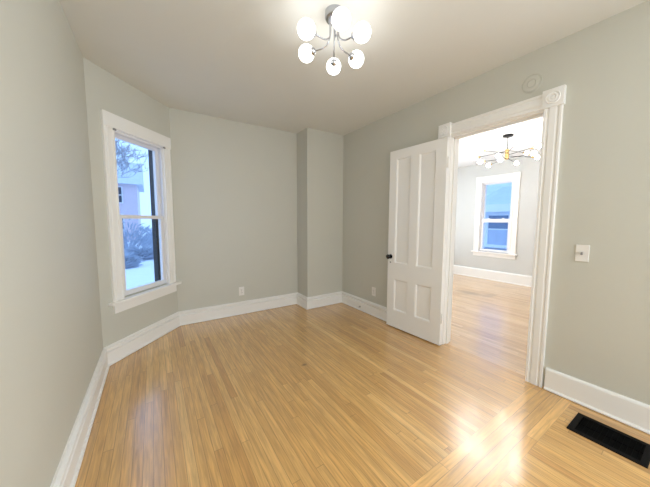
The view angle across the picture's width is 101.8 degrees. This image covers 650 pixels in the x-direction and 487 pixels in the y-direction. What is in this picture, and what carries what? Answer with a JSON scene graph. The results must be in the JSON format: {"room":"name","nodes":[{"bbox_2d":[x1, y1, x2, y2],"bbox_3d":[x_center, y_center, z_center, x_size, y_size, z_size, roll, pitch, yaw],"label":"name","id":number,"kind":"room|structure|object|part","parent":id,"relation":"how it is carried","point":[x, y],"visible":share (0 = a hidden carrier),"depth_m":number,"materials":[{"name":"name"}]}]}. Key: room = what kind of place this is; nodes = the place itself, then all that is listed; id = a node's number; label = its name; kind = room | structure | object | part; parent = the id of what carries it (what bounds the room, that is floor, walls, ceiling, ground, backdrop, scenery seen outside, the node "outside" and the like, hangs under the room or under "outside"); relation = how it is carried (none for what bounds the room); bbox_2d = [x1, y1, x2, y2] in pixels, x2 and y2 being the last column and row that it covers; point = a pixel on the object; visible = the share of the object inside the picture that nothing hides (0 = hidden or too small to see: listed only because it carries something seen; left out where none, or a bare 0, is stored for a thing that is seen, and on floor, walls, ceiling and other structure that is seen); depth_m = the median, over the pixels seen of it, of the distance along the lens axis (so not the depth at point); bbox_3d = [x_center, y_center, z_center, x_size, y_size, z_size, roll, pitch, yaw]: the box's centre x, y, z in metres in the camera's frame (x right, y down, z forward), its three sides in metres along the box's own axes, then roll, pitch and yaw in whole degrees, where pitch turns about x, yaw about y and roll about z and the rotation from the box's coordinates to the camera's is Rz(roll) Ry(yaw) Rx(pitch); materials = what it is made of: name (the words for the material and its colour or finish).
{"room":"empty bedroom","nodes":[
{"label":"empty bedroom","id":0,"kind":"room"},
{"bbox_2d":[0,0,102,486],"bbox_3d":[-0.618,-0.021,0.116,0.120,2.518,4.913,-3,6,-33],"label":"wall","id":1,"kind":"structure","parent":0,"point":[51,339],"depth_m":1.12,"materials":[{"name":"beige paint"}]},
{"bbox_2d":[50,348,109,486],"bbox_3d":[-0.575,1.141,0.286,0.036,0.167,4.743,-3,6,-33],"label":"baseboard","id":2,"kind":"structure","parent":1,"relation":"attached to","point":[67,471],"depth_m":1.44,"materials":[{"name":"white paint"}]},
{"bbox_2d":[83,57,177,347],"bbox_3d":[-1.878,-0.234,2.619,0.120,2.518,0.981,1,5,8],"label":"wall","id":3,"kind":"structure","parent":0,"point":[104,90],"depth_m":2.29,"materials":[{"name":"beige paint"}]},
{"bbox_2d":[100,109,181,313],"bbox_3d":[-1.852,-0.278,2.651,0.190,1.741,0.867,1,5,8],"label":"window","id":4,"kind":"structure","parent":3,"relation":"attached to","point":[113,127],"depth_m":2.63,"materials":[{"name":"white paint"}]},
{"bbox_3d":[-1.850,-0.244,2.312,0.022,1.509,0.103,1,5,8],"label":"casing","id":5,"kind":"part","parent":4,"relation":"part of","materials":[{"name":"white paint"}]},
{"bbox_3d":[-1.797,-1.084,2.576,0.026,0.122,0.785,1,5,8],"label":"head casing","id":6,"kind":"part","parent":4,"relation":"part of","materials":[{"name":"white paint"}]},
{"bbox_3d":[-1.877,-0.632,2.625,0.032,0.768,0.563,1,5,8],"label":"sash","id":7,"kind":"part","parent":4,"relation":"part of","materials":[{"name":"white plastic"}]},
{"bbox_3d":[-1.843,0.093,2.681,0.032,0.753,0.563,1,5,8],"label":"sash","id":8,"kind":"part","parent":4,"relation":"part of","materials":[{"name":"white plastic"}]},
{"bbox_3d":[-1.922,-0.274,2.662,0.049,1.487,0.563,1,5,8],"label":"storm frame","id":9,"kind":"part","parent":4,"relation":"part of","materials":[{"name":"black"}]},
{"bbox_3d":[-1.754,-0.299,2.977,0.022,1.509,0.103,1,5,8],"label":"casing","id":10,"kind":"part","parent":4,"relation":"part of","materials":[{"name":"white paint"}]},
{"bbox_2d":[104,312,180,365],"bbox_3d":[-1.804,0.935,2.705,0.036,0.167,0.921,1,5,8],"label":"baseboard","id":11,"kind":"structure","parent":3,"relation":"attached to","point":[116,351],"depth_m":2.60,"materials":[{"name":"white paint"}]},
{"bbox_2d":[169,108,297,310],"bbox_3d":[-1.111,-0.309,3.554,1.710,2.518,0.120,-3,6,-33],"label":"wall","id":12,"kind":"structure","parent":0,"point":[234,183],"depth_m":3.41,"materials":[{"name":"beige paint"}]},
{"bbox_2d":[178,293,296,325],"bbox_3d":[-1.077,0.864,3.583,1.600,0.167,0.036,-3,6,-33],"label":"baseboard","id":13,"kind":"structure","parent":12,"relation":"attached to","point":[203,314],"depth_m":3.50,"materials":[{"name":"white paint"}]},
{"bbox_2d":[239,287,243,295],"bbox_3d":[-1.122,0.641,3.551,0.070,0.115,0.009,-3,6,-33],"label":"wall outlet","id":14,"kind":"object","parent":12,"relation":"attached to","point":[241,289],"visible":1,"depth_m":3.55,"materials":[{"name":"white plastic"}]},
{"bbox_2d":[297,128,343,296],"bbox_3d":[-0.095,-0.346,4.033,0.638,2.518,0.427,-3,6,-33],"label":"wall","id":15,"kind":"structure","parent":0,"point":[319,153],"depth_m":3.82,"materials":[{"name":"beige paint"}]},
{"bbox_2d":[297,292,306,309],"bbox_3d":[-0.338,0.841,3.882,0.036,0.167,0.343,-3,6,-33],"label":"baseboard","id":16,"kind":"structure","parent":15,"relation":"attached to","point":[301,299],"depth_m":3.87,"materials":[{"name":"white paint"}]},
{"bbox_2d":[307,291,341,309],"bbox_3d":[0.005,0.839,3.922,0.654,0.167,0.036,-3,6,-33],"label":"baseboard","id":17,"kind":"structure","parent":15,"relation":"attached to","point":[336,297],"depth_m":3.90,"materials":[{"name":"white paint"}]},
{"bbox_2d":[59,0,647,167],"bbox_3d":[1.736,-1.512,2.448,6.693,0.080,6.400,-3,6,-33],"label":"ceiling","id":18,"kind":"structure","parent":0,"point":[234,60],"depth_m":1.97,"materials":[{"name":"paint"}]},
{"bbox_2d":[297,4,370,74],"bbox_3d":[0.057,-1.286,1.611,0.514,0.240,0.477,-3,6,-33],"label":"ceiling light","id":19,"kind":"object","parent":18,"relation":"attached to","point":[337,16],"visible":1,"depth_m":1.54,"materials":[{"name":"white glass"}]},
{"bbox_3d":[-0.105,-1.206,1.487,0.101,0.101,0.101,-3,6,-33],"label":"globe","id":20,"kind":"part","parent":19,"relation":"part of","materials":[{"name":"white glass"}]},
{"bbox_3d":[-0.120,-1.224,1.700,0.101,0.101,0.101,-3,6,-33],"label":"globe","id":21,"kind":"part","parent":19,"relation":"part of","materials":[{"name":"white glass"}]},
{"bbox_3d":[-0.015,-1.290,1.646,0.108,0.150,0.009,2,5,25],"label":"arm","id":22,"kind":"part","parent":19,"relation":"part of","materials":[{"name":"silver metal"}]},
{"bbox_3d":[-0.010,-1.283,1.558,0.122,0.150,0.009,-4,6,-39],"label":"arm","id":23,"kind":"part","parent":19,"relation":"part of","materials":[{"name":"silver metal"}]},
{"bbox_3d":[0.060,-1.236,1.843,0.101,0.101,0.101,-3,6,-33],"label":"globe","id":24,"kind":"part","parent":19,"relation":"part of","materials":[{"name":"white glass"}]},
{"bbox_3d":[0.059,-1.295,1.708,0.009,0.150,0.139,0,5,1],"label":"arm","id":25,"kind":"part","parent":19,"relation":"part of","materials":[{"name":"silver metal"}]},
{"bbox_3d":[0.087,-1.200,1.413,0.101,0.101,0.101,-3,6,-33],"label":"globe","id":26,"kind":"part","parent":19,"relation":"part of","materials":[{"name":"white glass"}]},
{"bbox_3d":[0.120,-1.292,1.672,0.121,0.150,0.009,-4,7,-43],"label":"arm","id":27,"kind":"part","parent":19,"relation":"part of","materials":[{"name":"silver metal"}]},
{"bbox_3d":[0.120,-1.284,1.569,0.102,0.150,0.009,3,6,35],"label":"arm","id":28,"kind":"part","parent":19,"relation":"part of","materials":[{"name":"silver metal"}]},
{"bbox_3d":[0.209,-1.228,1.761,0.101,0.101,0.101,-3,6,-33],"label":"globe","id":29,"kind":"part","parent":19,"relation":"part of","materials":[{"name":"white glass"}]},
{"bbox_3d":[0.212,-1.208,1.511,0.101,0.101,0.101,-3,6,-33],"label":"globe","id":30,"kind":"part","parent":19,"relation":"part of","materials":[{"name":"white glass"}]},
{"bbox_2d":[473,134,540,166],"bbox_3d":[2.639,-1.356,3.910,0.865,0.468,1.068,4,6,38],"label":"chandelier","id":31,"kind":"object","parent":18,"relation":"hanging from","point":[507,136],"visible":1,"depth_m":3.81,"materials":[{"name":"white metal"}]},
{"bbox_2d":[75,274,649,486],"bbox_3d":[1.728,1.067,2.664,6.693,0.060,6.400,-3,6,-33],"label":"floor","id":32,"kind":"structure","parent":0,"point":[334,395],"depth_m":1.75,"materials":[{"name":"brown wood"}]},
{"bbox_2d":[566,412,649,468],"bbox_3d":[1.653,1.128,1.538,0.232,0.006,0.316,-3,6,-33],"label":"floor vent","id":33,"kind":"object","parent":32,"relation":"in","point":[627,446],"visible":1,"depth_m":1.52,"materials":[{"name":"black metal"}]},
{"bbox_2d":[342,0,649,404],"bbox_3d":[1.431,-0.202,2.360,0.120,2.518,6.440,-3,6,-33],"label":"wall","id":34,"kind":"structure","parent":0,"point":[598,334],"depth_m":1.77,"materials":[{"name":"beige paint"}]},
{"bbox_2d":[342,291,386,320],"bbox_3d":[0.690,0.881,3.441,0.036,0.167,1.594,-3,6,-33],"label":"baseboard","id":35,"kind":"structure","parent":34,"relation":"attached to","point":[376,310],"depth_m":3.63,"materials":[{"name":"white paint"}]},
{"bbox_2d":[372,287,375,295],"bbox_3d":[0.648,0.640,3.511,0.009,0.115,0.070,-3,6,-33],"label":"wall outlet","id":36,"kind":"object","parent":34,"relation":"attached to","point":[373,288],"visible":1,"depth_m":3.51,"materials":[{"name":"white plastic"}]},
{"bbox_2d":[386,137,449,345],"bbox_3d":[0.944,-0.012,2.826,0.096,2.035,0.706,-3,6,-35],"label":"door","id":37,"kind":"structure","parent":34,"relation":"in","point":[418,191],"depth_m":2.79,"materials":[{"name":"white paint"}]},
{"bbox_3d":[0.872,0.603,3.029,0.032,0.370,0.192,-3,6,-35],"label":"panel","id":38,"kind":"part","parent":37,"relation":"part of","materials":[{"name":"white paint"}]},
{"bbox_3d":[0.875,-0.357,2.949,0.032,1.185,0.192,-3,6,-35],"label":"panel","id":39,"kind":"part","parent":37,"relation":"part of","materials":[{"name":"white paint"}]},
{"bbox_3d":[1.042,0.623,2.792,0.032,0.370,0.192,-3,6,-35],"label":"panel","id":40,"kind":"part","parent":37,"relation":"part of","materials":[{"name":"white paint"}]},
{"bbox_3d":[1.044,-0.336,2.712,0.032,1.185,0.192,-3,6,-35],"label":"panel","id":41,"kind":"part","parent":37,"relation":"part of","materials":[{"name":"white paint"}]},
{"bbox_2d":[438,84,566,387],"bbox_3d":[1.453,-0.035,2.341,0.206,2.189,0.954,-3,6,-33],"label":"door frame","id":42,"kind":"structure","parent":34,"relation":"attached to","point":[549,105],"depth_m":2.00,"materials":[{"name":"white paint"}]},
{"bbox_3d":[1.166,0.001,2.653,0.022,2.064,0.107,-3,6,-33],"label":"casing","id":43,"kind":"part","parent":42,"relation":"part of","materials":[{"name":"white paint"}]},
{"bbox_3d":[1.396,-1.056,2.216,0.022,0.107,0.730,-3,6,-33],"label":"head casing","id":44,"kind":"part","parent":42,"relation":"part of","materials":[{"name":"white paint"}]},
{"bbox_3d":[1.620,0.060,1.961,0.022,2.064,0.107,-3,6,-33],"label":"casing","id":45,"kind":"part","parent":42,"relation":"part of","materials":[{"name":"white paint"}]},
{"bbox_2d":[522,73,542,92],"bbox_3d":[1.552,-1.200,1.981,0.006,0.132,0.132,-3,6,-33],"label":"round cover plate","id":46,"kind":"object","parent":34,"relation":"attached to","point":[532,82],"visible":1,"depth_m":1.98,"materials":[{"name":"beige paint"}]},
{"bbox_2d":[575,245,589,261],"bbox_3d":[1.737,0.066,1.784,0.020,0.114,0.068,-3,6,-33],"label":"light switch","id":47,"kind":"object","parent":34,"relation":"attached to","point":[582,251],"visible":1,"depth_m":1.78,"materials":[{"name":"white plastic"}]},
{"bbox_2d":[544,367,649,433],"bbox_3d":[2.355,1.101,0.905,0.032,0.161,2.576,-3,6,-33],"label":"baseboard","id":48,"kind":"structure","parent":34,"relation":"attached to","point":[633,413],"depth_m":1.73,"materials":[{"name":"white paint"}]},
{"bbox_2d":[454,154,540,275],"bbox_3d":[3.947,-0.432,5.202,0.120,2.518,4.420,-3,6,-33],"label":"wall","id":49,"kind":"structure","parent":0,"point":[529,167],"depth_m":5.49,"materials":[{"name":"grey paint"}]},
{"bbox_2d":[453,265,531,286],"bbox_3d":[3.881,0.723,5.257,0.030,0.208,4.180,-3,6,-33],"label":"baseboard","id":50,"kind":"structure","parent":49,"relation":"attached to","point":[524,280],"depth_m":5.64,"materials":[{"name":"white paint"}]},
{"bbox_2d":[471,171,520,259],"bbox_3d":[3.643,-0.575,5.617,0.185,1.738,0.897,-3,6,-33],"label":"window","id":51,"kind":"structure","parent":49,"relation":"in","point":[514,178],"depth_m":5.59,"materials":[{"name":"white paint"}]},
{"bbox_3d":[3.406,-0.584,5.891,0.022,1.504,0.118,-3,6,-33],"label":"casing","id":52,"kind":"part","parent":51,"relation":"part of","materials":[{"name":"white paint"}]},
{"bbox_3d":[3.702,-0.565,5.656,0.044,1.482,0.593,-3,6,-33],"label":"storm frame","id":53,"kind":"part","parent":51,"relation":"part of","materials":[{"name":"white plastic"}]},
{"bbox_3d":[3.636,-0.173,5.646,0.032,0.704,0.593,-3,6,-33],"label":"sash","id":54,"kind":"part","parent":51,"relation":"part of","materials":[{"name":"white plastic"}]},
{"bbox_3d":[3.668,-0.876,5.607,0.032,0.854,0.593,-3,6,-33],"label":"sash","id":55,"kind":"part","parent":51,"relation":"part of","materials":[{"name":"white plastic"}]},
{"bbox_3d":[3.603,-1.370,5.522,0.026,0.125,0.601,-3,6,-33],"label":"head casing","id":56,"kind":"part","parent":51,"relation":"part of","materials":[{"name":"white paint"}]},
{"bbox_3d":[3.799,-0.533,5.291,0.022,1.504,0.118,-3,6,-33],"label":"casing","id":57,"kind":"part","parent":51,"relation":"part of","materials":[{"name":"white paint"}]},
{"label":"outside","id":58,"kind":"structure","parent":0,"visible":0},
{"bbox_2d":[125,228,154,289],"bbox_3d":[-9.496,-0.254,23.724,90.000,0.373,110.000,-3,6,-33],"label":"snow ground","id":59,"kind":"structure","parent":58,"point":[144,274],"depth_m":8.18,"materials":[{"name":"white snow"}]},
{"bbox_2d":[117,162,143,241],"bbox_3d":[-19.585,-3.424,21.631,7.900,7.000,6.800,-3,6,-33],"label":"brick house","id":60,"kind":"structure","parent":59,"relation":"on","point":[129,189],"depth_m":20.91,"materials":[{"name":"white"}]},
{"bbox_3d":[-16.107,-3.746,20.210,0.840,1.140,0.030,-3,6,-33],"label":"pane","id":61,"kind":"part","parent":60,"relation":"part of","materials":[{"name":"blue"}]},
{"bbox_2d":[115,139,148,177],"bbox_3d":[-11.042,-1.958,10.047,6.071,7.320,6.237,0,5,4],"label":"bare tree","id":62,"kind":"object","parent":59,"relation":"on","point":[123,151],"visible":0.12,"depth_m":11.63,"materials":[{"name":"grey plant"}]},
{"bbox_2d":[124,251,143,268],"bbox_3d":[-7.099,0.649,9.216,1.379,0.848,1.400,-3,6,-33],"label":"bush","id":63,"kind":"object","parent":59,"relation":"on","point":[131,261],"visible":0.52,"depth_m":9.22,"materials":[{"name":"plant"}]},
{"bbox_2d":[122,219,152,249],"bbox_3d":[-11.433,-0.517,15.286,3.276,2.146,3.171,0,5,3],"label":"bush","id":64,"kind":"object","parent":59,"relation":"on","point":[145,239],"visible":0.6,"depth_m":15.17,"materials":[{"name":"plant"}]},
{"bbox_2d":[124,242,153,259],"bbox_3d":[-8.025,0.420,11.578,1.637,0.912,1.634,-3,6,-33],"label":"bush","id":65,"kind":"object","parent":59,"relation":"on","point":[147,253],"visible":0.55,"depth_m":11.26,"materials":[{"name":"plant"}]},
{"bbox_2d":[484,183,511,250],"bbox_3d":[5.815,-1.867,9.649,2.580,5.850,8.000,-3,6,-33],"label":"window pane","id":66,"kind":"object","parent":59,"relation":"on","point":[498,200],"visible":0.14,"depth_m":8.61,"materials":[{"name":"clear glass"}]},
{"bbox_3d":[5.733,-0.705,8.711,0.040,0.430,0.600,-3,6,-33],"label":"pane","id":67,"kind":"part","parent":66,"relation":"part of","materials":[{"name":"blue"}]},
{"bbox_3d":[5.735,-0.207,8.756,0.030,0.490,0.600,-3,6,-33],"label":"curtained pane","id":68,"kind":"part","parent":66,"relation":"part of","materials":[{"name":"glass"}]}
]}

